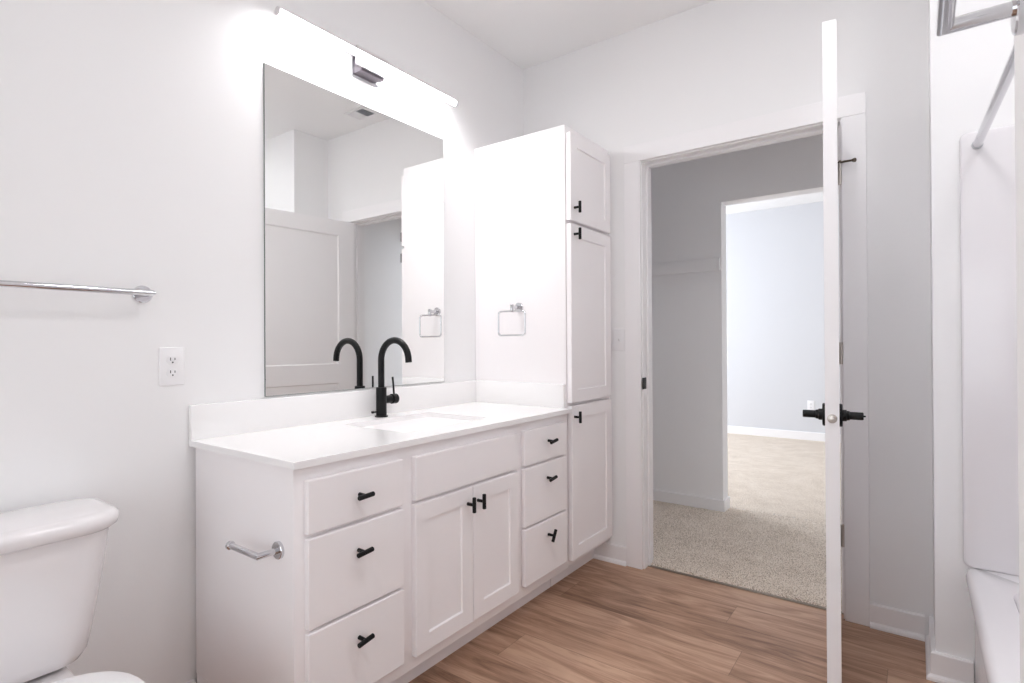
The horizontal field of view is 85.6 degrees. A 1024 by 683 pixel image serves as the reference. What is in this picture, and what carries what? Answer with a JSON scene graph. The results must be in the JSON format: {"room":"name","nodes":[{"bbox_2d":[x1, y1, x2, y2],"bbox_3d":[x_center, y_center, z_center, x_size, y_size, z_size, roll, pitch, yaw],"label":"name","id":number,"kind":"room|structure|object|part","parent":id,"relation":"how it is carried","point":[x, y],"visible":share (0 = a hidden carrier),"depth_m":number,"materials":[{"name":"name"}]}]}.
{"room":"bathroom","nodes":[
{"label":"bathroom","id":0,"kind":"room"},
{"bbox_2d":[0,0,523,682],"bbox_3d":[-1.095,-0.218,1.728,0.120,2.745,3.800,0,0,36],"label":"wall","id":1,"kind":"structure","parent":0,"point":[132,131],"depth_m":1.65,"materials":[{"name":"white paint"}]},
{"bbox_2d":[0,280,155,302],"bbox_3d":[-1.245,-0.139,1.356,0.076,0.051,0.674,0,0,36],"label":"towel bar","id":2,"kind":"object","parent":1,"relation":"attached to","point":[141,294],"visible":1,"depth_m":1.46,"materials":[{"name":"silver metal"}]},
{"bbox_2d":[159,347,184,385],"bbox_3d":[-1.040,0.076,1.691,0.008,0.118,0.072,0,0,36],"label":"wall outlet","id":3,"kind":"object","parent":1,"relation":"attached to","point":[171,359],"visible":1,"depth_m":1.69,"materials":[{"name":"white plastic"}]},
{"bbox_2d":[166,355,178,364],"bbox_3d":[-1.038,0.056,1.690,0.003,0.028,0.034,0,0,36],"label":"receptacle","id":4,"kind":"object","parent":3,"relation":"attached to","point":[170,359],"depth_m":1.69,"materials":[{"name":"white plastic"}]},
{"bbox_2d":[167,368,178,376],"bbox_3d":[-1.038,0.095,1.690,0.003,0.028,0.034,0,0,36],"label":"receptacle","id":5,"kind":"object","parent":3,"relation":"attached to","point":[171,372],"depth_m":1.69,"materials":[{"name":"white plastic"}]},
{"bbox_2d":[189,380,475,439],"bbox_3d":[-0.594,0.254,2.291,0.019,0.109,1.398,0,0,36],"label":"backsplash","id":6,"kind":"structure","parent":1,"relation":"attached to","point":[211,420],"depth_m":2.05,"materials":[{"name":"white stone"}]},
{"bbox_2d":[263,63,444,396],"bbox_3d":[-0.595,-0.392,2.304,0.008,1.170,0.918,0,0,36],"label":"mirror","id":7,"kind":"object","parent":1,"relation":"attached to","point":[354,200],"visible":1,"depth_m":2.21,"materials":[{"name":"clear glass"}]},
{"bbox_2d":[274,6,457,105],"bbox_3d":[-0.564,-1.129,2.287,0.090,0.101,0.913,0,0,36],"label":"vanity light","id":8,"kind":"object","parent":1,"relation":"attached to","point":[368,67],"visible":1,"depth_m":2.24,"materials":[{"name":"silver metal"}]},
{"bbox_2d":[424,0,713,69],"bbox_3d":[0.053,-1.650,0.889,2.945,0.100,3.800,0,0,36],"label":"ceiling","id":9,"kind":"structure","parent":0,"point":[529,33],"depth_m":2.74,"materials":[{"name":"white paint"}]},
{"bbox_2d":[408,558,936,682],"bbox_3d":[0.082,1.195,0.895,2.945,0.100,3.845,0,0,36],"label":"floor","id":10,"kind":"structure","parent":0,"point":[603,622],"depth_m":2.10,"materials":[{"name":"brown wood"}]},
{"bbox_2d":[0,498,144,682],"bbox_3d":[-0.987,0.784,1.122,0.727,0.735,0.456,0,0,36],"label":"toilet","id":11,"kind":"object","parent":10,"relation":"on","point":[52,555],"visible":1,"depth_m":1.27,"materials":[{"name":"white ceramic"}]},
{"bbox_3d":[-1.184,0.619,1.266,0.210,0.332,0.408,0,0,36],"label":"tank","id":12,"kind":"part","parent":11,"relation":"part of","materials":[{"name":"white ceramic"}]},
{"bbox_3d":[-1.181,0.440,1.264,0.249,0.045,0.456,0,0,36],"label":"tank lid","id":13,"kind":"part","parent":11,"relation":"part of","materials":[{"name":"white ceramic"}]},
{"bbox_3d":[-0.876,0.756,1.041,0.447,0.020,0.368,0,0,36],"label":"seat lid","id":14,"kind":"part","parent":11,"relation":"part of","materials":[{"name":"white plastic"}]},
{"bbox_2d":[196,414,567,682],"bbox_3d":[-0.344,0.739,2.115,0.592,0.826,1.382,0,0,36],"label":"vanity cabinet","id":15,"kind":"object","parent":10,"relation":"on","point":[394,561],"visible":0.98,"depth_m":1.67,"materials":[{"name":"white paint"}]},
{"bbox_2d":[225,541,283,560],"bbox_3d":[-0.683,0.549,1.463,0.168,0.046,0.070,0,0,36],"label":"toilet paper holder","id":16,"kind":"object","parent":15,"relation":"attached to","point":[277,550],"visible":1,"depth_m":1.44,"materials":[{"name":"silver metal"}]},
{"bbox_3d":[-0.438,0.432,1.569,0.020,0.142,0.332,0,0,36],"label":"drawer","id":17,"kind":"part","parent":15,"relation":"part of","materials":[{"name":"white paint"}]},
{"bbox_3d":[-0.436,0.633,1.568,0.020,0.237,0.332,0,0,36],"label":"drawer","id":18,"kind":"part","parent":15,"relation":"part of","materials":[{"name":"white paint"}]},
{"bbox_3d":[-0.435,0.875,1.567,0.020,0.230,0.332,0,0,36],"label":"drawer","id":19,"kind":"part","parent":15,"relation":"part of","materials":[{"name":"white paint"}]},
{"bbox_3d":[-0.418,0.588,1.547,0.038,0.018,0.054,0,0,36],"label":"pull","id":20,"kind":"part","parent":15,"relation":"part of","materials":[{"name":"black metal"}]},
{"bbox_3d":[-0.416,0.834,1.547,0.038,0.021,0.054,0,0,36],"label":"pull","id":21,"kind":"part","parent":15,"relation":"part of","materials":[{"name":"black metal"}]},
{"bbox_3d":[-0.416,0.432,1.551,0.038,0.016,0.054,0,0,36],"label":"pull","id":22,"kind":"part","parent":15,"relation":"part of","materials":[{"name":"black metal"}]},
{"bbox_2d":[189,380,571,469],"bbox_3d":[-0.370,0.262,2.127,0.573,0.129,1.399,0,0,36],"label":"countertop","id":23,"kind":"structure","parent":15,"relation":"on","point":[302,431],"depth_m":1.98,"materials":[{"name":"white stone"}]},
{"bbox_2d":[371,337,411,417],"bbox_3d":[-0.465,0.145,2.233,0.201,0.325,0.126,0,0,36],"label":"faucet","id":24,"kind":"object","parent":23,"relation":"on","point":[382,398],"visible":1,"depth_m":2.25,"materials":[{"name":"black metal"}]},
{"bbox_3d":[-0.506,0.239,2.302,0.041,0.041,0.064,0,0,36],"label":"handle","id":25,"kind":"part","parent":24,"relation":"part of","materials":[{"name":"black metal"}]},
{"bbox_3d":[-0.498,0.187,2.318,0.014,0.078,0.009,0,0,5],"label":"lever","id":26,"kind":"part","parent":24,"relation":"part of","materials":[{"name":"black metal"}]},
{"bbox_3d":[-0.470,0.087,2.215,0.188,0.210,0.026,0,0,36],"label":"spout","id":27,"kind":"part","parent":24,"relation":"part of","materials":[{"name":"black metal"}]},
{"bbox_3d":[-0.227,0.754,1.853,0.020,0.479,0.277,0,0,36],"label":"door","id":28,"kind":"part","parent":15,"relation":"part of","materials":[{"name":"white paint"}]},
{"bbox_3d":[-0.141,0.569,1.927,0.038,0.053,0.014,0,0,36],"label":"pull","id":29,"kind":"part","parent":15,"relation":"part of","materials":[{"name":"black metal"}]},
{"bbox_3d":[-0.108,0.569,1.971,0.038,0.053,0.014,0,0,36],"label":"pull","id":30,"kind":"part","parent":15,"relation":"part of","materials":[{"name":"black metal"}]},
{"bbox_3d":[-0.062,0.754,2.079,0.020,0.479,0.277,0,0,36],"label":"door","id":31,"kind":"part","parent":15,"relation":"part of","materials":[{"name":"white paint"}]},
{"bbox_3d":[0.141,0.432,2.360,0.020,0.142,0.330,0,0,36],"label":"drawer","id":32,"kind":"part","parent":15,"relation":"part of","materials":[{"name":"white paint"}]},
{"bbox_3d":[0.142,0.633,2.360,0.020,0.237,0.330,0,0,36],"label":"drawer","id":33,"kind":"part","parent":15,"relation":"part of","materials":[{"name":"white paint"}]},
{"bbox_3d":[0.143,0.875,2.358,0.020,0.230,0.330,0,0,36],"label":"drawer","id":34,"kind":"part","parent":15,"relation":"part of","materials":[{"name":"white paint"}]},
{"bbox_3d":[0.170,0.823,2.349,0.038,0.051,0.037,0,0,36],"label":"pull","id":35,"kind":"part","parent":15,"relation":"part of","materials":[{"name":"black metal"}]},
{"bbox_3d":[0.166,0.580,2.346,0.038,0.020,0.054,0,0,36],"label":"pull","id":36,"kind":"part","parent":15,"relation":"part of","materials":[{"name":"black metal"}]},
{"bbox_3d":[0.170,0.424,2.353,0.038,0.020,0.054,0,0,36],"label":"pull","id":37,"kind":"part","parent":15,"relation":"part of","materials":[{"name":"black metal"}]},
{"bbox_2d":[475,124,626,586],"bbox_3d":[0.202,0.076,2.855,0.635,2.152,0.450,0,0,36],"label":"linen cabinet","id":38,"kind":"object","parent":10,"relation":"on","point":[542,198],"depth_m":2.68,"materials":[{"name":"white paint"}]},
{"bbox_2d":[498,303,525,335],"bbox_3d":[0.013,-0.107,2.672,0.167,0.164,0.069,0,0,36],"label":"towel ring","id":39,"kind":"object","parent":38,"relation":"attached to","point":[518,307],"visible":1,"depth_m":2.65,"materials":[{"name":"silver metal"}]},
{"bbox_3d":[0.302,-0.620,2.547,0.038,0.053,0.014,0,0,36],"label":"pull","id":40,"kind":"part","parent":38,"relation":"part of","materials":[{"name":"black metal"}]},
{"bbox_3d":[0.303,0.347,2.537,0.038,0.053,0.014,0,0,36],"label":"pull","id":41,"kind":"part","parent":38,"relation":"part of","materials":[{"name":"black metal"}]},
{"bbox_3d":[0.303,-0.497,2.546,0.038,0.053,0.014,0,0,36],"label":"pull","id":42,"kind":"part","parent":38,"relation":"part of","materials":[{"name":"black metal"}]},
{"bbox_3d":[0.379,-0.762,2.705,0.024,0.405,0.406,0,0,36],"label":"door","id":43,"kind":"part","parent":38,"relation":"part of","materials":[{"name":"white paint"}]},
{"bbox_3d":[0.383,-0.130,2.702,0.024,0.826,0.406,0,0,36],"label":"door","id":44,"kind":"part","parent":38,"relation":"part of","materials":[{"name":"white paint"}]},
{"bbox_3d":[0.387,0.651,2.699,0.024,0.708,0.406,0,0,36],"label":"door","id":45,"kind":"part","parent":38,"relation":"part of","materials":[{"name":"white paint"}]},
{"bbox_2d":[966,568,1019,682],"bbox_3d":[1.351,0.938,0.968,0.774,0.400,1.556,0,0,36],"label":"bathtub","id":46,"kind":"object","parent":10,"relation":"on","point":[994,596],"visible":0.96,"depth_m":1.50,"materials":[{"name":"white ceramic"}]},
{"bbox_2d":[960,124,1018,575],"bbox_3d":[1.345,0.024,0.972,0.780,1.426,1.559,0,0,36],"label":"shower surround","id":47,"kind":"object","parent":46,"relation":"on","point":[987,173],"visible":1,"depth_m":1.78,"materials":[{"name":"white plastic"}]},
{"bbox_2d":[971,45,1013,148],"bbox_3d":[1.080,-0.640,1.166,0.030,0.030,1.527,0,0,34],"label":"shower rod","id":48,"kind":"object","parent":47,"relation":"attached to","point":[1007,75],"visible":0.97,"depth_m":1.45,"materials":[{"name":"silver metal"}]},
{"bbox_2d":[523,0,932,635],"bbox_3d":[1.216,-0.228,2.463,2.985,2.745,0.115,0,0,36],"label":"wall","id":49,"kind":"structure","parent":0,"point":[716,62],"depth_m":2.26,"materials":[{"name":"white paint"}]},
{"bbox_2d":[613,329,624,350],"bbox_3d":[0.553,-0.008,2.865,0.070,0.116,0.018,0,0,36],"label":"light switch","id":50,"kind":"object","parent":49,"relation":"attached to","point":[618,334],"visible":1,"depth_m":2.87,"materials":[{"name":"white plastic"}]},
{"bbox_2d":[648,565,843,613],"bbox_3d":[1.048,1.144,2.573,0.865,0.005,0.018,0,0,36],"label":"trim","id":51,"kind":"structure","parent":49,"relation":"attached to","point":[652,566],"depth_m":2.55,"materials":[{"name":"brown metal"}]},
{"bbox_2d":[624,92,869,626],"bbox_3d":[1.043,0.072,2.579,1.049,2.148,0.134,0,0,36],"label":"door frame","id":52,"kind":"structure","parent":49,"relation":"attached to","point":[853,128],"depth_m":2.40,"materials":[{"name":"white paint"}]},
{"bbox_3d":[0.670,0.212,2.799,0.003,0.058,0.046,0,0,36],"label":"strike plate","id":53,"kind":"part","parent":52,"relation":"part of","materials":[{"name":"black"}]},
{"bbox_2d":[803,19,865,682],"bbox_3d":[1.143,0.114,1.905,0.159,2.035,0.874,0,0,35],"label":"door","id":54,"kind":"structure","parent":49,"relation":"in","point":[832,414],"depth_m":1.55,"materials":[{"name":"white paint"}]},
{"bbox_3d":[0.914,0.213,1.660,0.063,0.066,0.140,0,0,36],"label":"lever handle","id":55,"kind":"part","parent":54,"relation":"part of","materials":[{"name":"black metal"}]},
{"bbox_3d":[0.995,0.213,1.611,0.068,0.066,0.147,0,0,36],"label":"lever handle","id":56,"kind":"part","parent":54,"relation":"part of","materials":[{"name":"black metal"}]},
{"bbox_2d":[870,602,924,641],"bbox_3d":[1.506,1.096,2.163,0.176,0.092,0.026,0,0,36],"label":"baseboard","id":57,"kind":"structure","parent":49,"relation":"attached to","point":[888,619],"depth_m":2.16,"materials":[{"name":"white paint"}]},
{"bbox_2d":[651,131,837,499],"bbox_3d":[1.850,-0.227,3.452,3.400,2.745,0.120,0,0,36],"label":"wall","id":58,"kind":"structure","parent":0,"point":[690,199],"depth_m":3.79,"materials":[{"name":"white paint"}]},
{"bbox_2d":[652,257,719,275],"bbox_3d":[0.957,-0.516,4.017,1.075,0.087,0.022,0,0,36],"label":"cleat","id":59,"kind":"object","parent":58,"relation":"attached to","point":[709,264],"visible":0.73,"depth_m":3.83,"materials":[{"name":"white paint"}]},
{"bbox_2d":[653,489,729,511],"bbox_3d":[1.008,1.109,4.059,1.107,0.088,0.134,0,0,36],"label":"baseboard","id":60,"kind":"structure","parent":58,"relation":"attached to","point":[658,495],"depth_m":3.80,"materials":[{"name":"white paint"}]},
{"bbox_2d":[651,433,841,610],"bbox_3d":[1.795,1.146,4.803,5.300,0.018,4.464,0,0,36],"label":"floor","id":61,"kind":"structure","parent":0,"point":[761,549],"depth_m":3.39,"materials":[{"name":"beige carpet"}]},
{"bbox_2d":[726,192,838,214],"bbox_3d":[1.827,-1.643,4.878,5.300,0.100,4.505,0,0,36],"label":"ceiling","id":62,"kind":"structure","parent":0,"point":[812,197],"depth_m":6.38,"materials":[{"name":"white paint"}]},
{"bbox_2d":[726,199,839,432],"bbox_3d":[3.134,-0.221,6.650,5.300,2.745,0.100,0,0,36],"label":"wall","id":63,"kind":"structure","parent":0,"point":[775,256],"depth_m":6.59,"materials":[{"name":"white paint"}]},
{"bbox_2d":[727,425,824,441],"bbox_3d":[3.108,1.099,6.599,5.100,0.105,0.014,0,0,36],"label":"baseboard","id":64,"kind":"structure","parent":63,"relation":"attached to","point":[801,435],"depth_m":6.56,"materials":[{"name":"white paint"}]},
{"bbox_2d":[807,400,814,409],"bbox_3d":[3.440,0.739,6.360,0.072,0.118,0.008,0,0,36],"label":"wall outlet","id":65,"kind":"object","parent":63,"relation":"attached to","point":[810,404],"visible":0.94,"depth_m":6.36,"materials":[{"name":"white plastic"}]},
{"bbox_2d":[928,0,1014,682],"bbox_3d":[1.859,-0.234,1.742,0.856,2.745,0.290,0,0,36],"label":"wall","id":66,"kind":"structure","parent":0,"point":[966,67],"depth_m":1.85,"materials":[{"name":"white paint"}]},
{"bbox_2d":[925,616,973,682],"bbox_3d":[1.542,1.095,1.958,0.124,0.092,0.316,0,0,36],"label":"baseboard","id":67,"kind":"structure","parent":66,"relation":"attached to","point":[940,667],"depth_m":1.85,"materials":[{"name":"white paint"}]},
{"bbox_2d":[1014,34,1023,682],"bbox_3d":[0.324,-0.235,-0.393,0.815,2.745,1.850,0,0,36],"label":"wall","id":68,"kind":"structure","parent":0,"point":[1019,39],"depth_m":0.57,"materials":[{"name":"white paint"}]},
{"bbox_2d":[936,0,1023,35],"bbox_3d":[0.313,-0.311,0.342,0.069,0.048,0.513,0,0,36],"label":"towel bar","id":69,"kind":"object","parent":68,"relation":"attached to","point":[947,22],"visible":1,"depth_m":0.52,"materials":[{"name":"silver metal"}]}
]}

